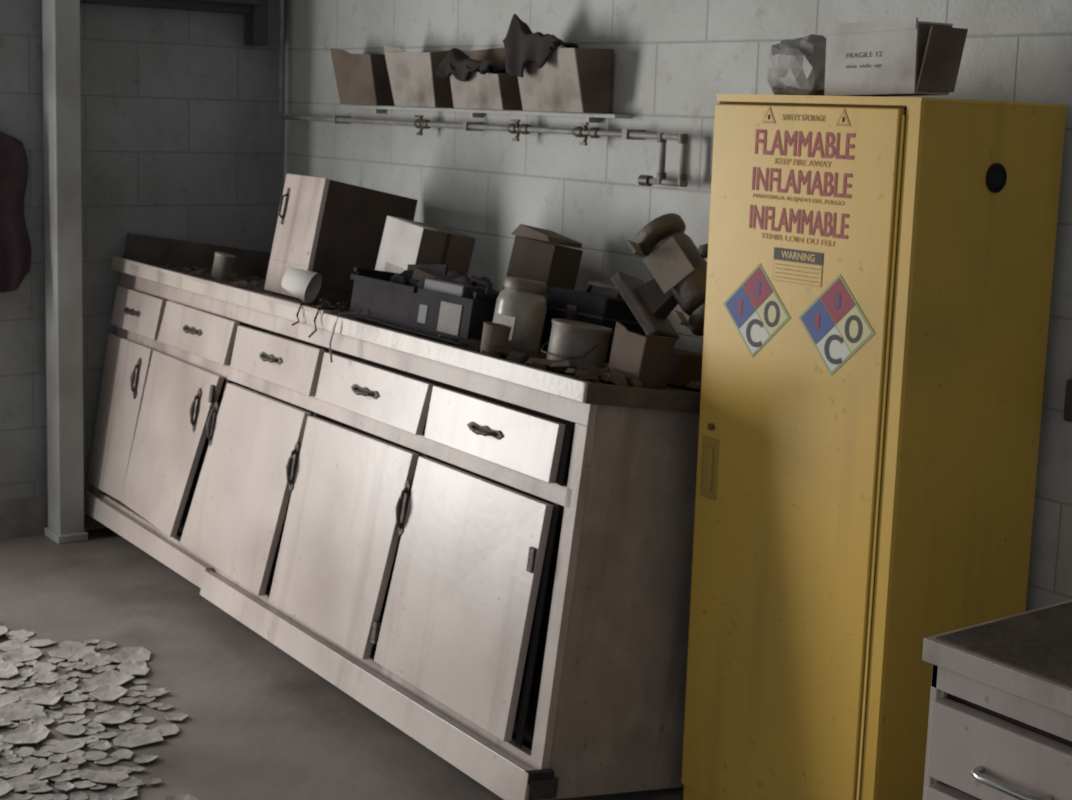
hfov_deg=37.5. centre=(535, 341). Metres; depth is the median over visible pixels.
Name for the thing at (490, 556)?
base cabinet
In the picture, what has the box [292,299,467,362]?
electrical cord
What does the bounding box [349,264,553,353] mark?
plastic crate
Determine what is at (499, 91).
cardboard box
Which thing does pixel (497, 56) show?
cardboard sheet
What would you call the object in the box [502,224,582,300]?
cartons
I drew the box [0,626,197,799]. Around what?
flakes
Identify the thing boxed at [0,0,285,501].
wall
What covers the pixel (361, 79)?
cardboard box
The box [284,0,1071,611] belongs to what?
wall
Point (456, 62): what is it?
rag
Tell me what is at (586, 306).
toolbox
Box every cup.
[282,267,321,302]
[480,322,511,356]
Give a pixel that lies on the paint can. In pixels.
(575, 342)
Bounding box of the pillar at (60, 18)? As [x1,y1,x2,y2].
[42,0,87,543]
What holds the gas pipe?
attached to the wall at (672, 59)
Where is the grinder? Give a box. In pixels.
[611,213,707,339]
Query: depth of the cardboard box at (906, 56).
3.14 m
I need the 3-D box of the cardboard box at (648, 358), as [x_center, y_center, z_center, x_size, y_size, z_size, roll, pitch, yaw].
[0.245,0.031,3.665,0.117,0.155,0.111,-5,11,-41]
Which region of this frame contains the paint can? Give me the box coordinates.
[540,318,612,368]
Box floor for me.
[0,526,683,799]
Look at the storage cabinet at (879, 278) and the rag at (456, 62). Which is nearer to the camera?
the storage cabinet at (879, 278)
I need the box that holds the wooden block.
[667,348,702,387]
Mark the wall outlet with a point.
(1068, 395)
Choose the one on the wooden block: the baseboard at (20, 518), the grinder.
the grinder
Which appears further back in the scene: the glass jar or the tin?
the tin
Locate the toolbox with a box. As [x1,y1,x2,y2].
[542,280,645,362]
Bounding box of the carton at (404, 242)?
[375,216,475,273]
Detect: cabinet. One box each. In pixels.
[84,233,700,799]
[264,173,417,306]
[681,94,1067,799]
[922,600,1071,799]
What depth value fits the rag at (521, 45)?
4.61 m
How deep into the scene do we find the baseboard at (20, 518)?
5.75 m
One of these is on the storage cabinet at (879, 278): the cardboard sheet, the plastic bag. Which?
the plastic bag
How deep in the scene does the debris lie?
3.74 m
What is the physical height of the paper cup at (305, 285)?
0.107 m
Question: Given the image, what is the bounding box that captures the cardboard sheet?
[471,47,505,71]
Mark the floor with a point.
(260, 724)
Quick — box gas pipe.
[278,0,687,186]
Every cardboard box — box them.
[330,48,394,105]
[384,45,453,107]
[450,72,522,110]
[518,48,612,113]
[608,322,675,388]
[824,18,967,96]
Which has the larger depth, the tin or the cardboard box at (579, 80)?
the tin
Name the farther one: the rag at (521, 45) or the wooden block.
the rag at (521, 45)
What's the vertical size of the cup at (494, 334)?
0.083 m
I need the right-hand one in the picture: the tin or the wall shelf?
the wall shelf
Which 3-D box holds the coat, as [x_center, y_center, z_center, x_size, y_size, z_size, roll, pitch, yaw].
[-1.920,-0.486,5.458,0.365,0.654,0.104,-4,10,-36]
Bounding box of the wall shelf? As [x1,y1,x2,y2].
[343,105,630,122]
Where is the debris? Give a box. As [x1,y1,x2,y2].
[166,264,700,389]
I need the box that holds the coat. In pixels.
[0,131,30,292]
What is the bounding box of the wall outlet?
[1063,379,1071,421]
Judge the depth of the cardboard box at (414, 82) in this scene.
5.17 m
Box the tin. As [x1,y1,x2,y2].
[211,252,235,279]
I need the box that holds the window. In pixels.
[80,0,267,45]
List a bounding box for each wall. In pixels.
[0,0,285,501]
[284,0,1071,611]
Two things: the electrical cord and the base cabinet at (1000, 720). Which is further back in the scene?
the electrical cord
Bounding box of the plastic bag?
[767,34,825,95]
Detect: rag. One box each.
[436,48,506,81]
[503,14,578,76]
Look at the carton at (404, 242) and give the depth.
4.66 m
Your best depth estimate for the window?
5.88 m
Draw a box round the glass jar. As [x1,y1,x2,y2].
[493,276,546,354]
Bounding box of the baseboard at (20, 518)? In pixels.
[0,491,104,539]
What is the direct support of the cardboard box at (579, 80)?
on the wall shelf

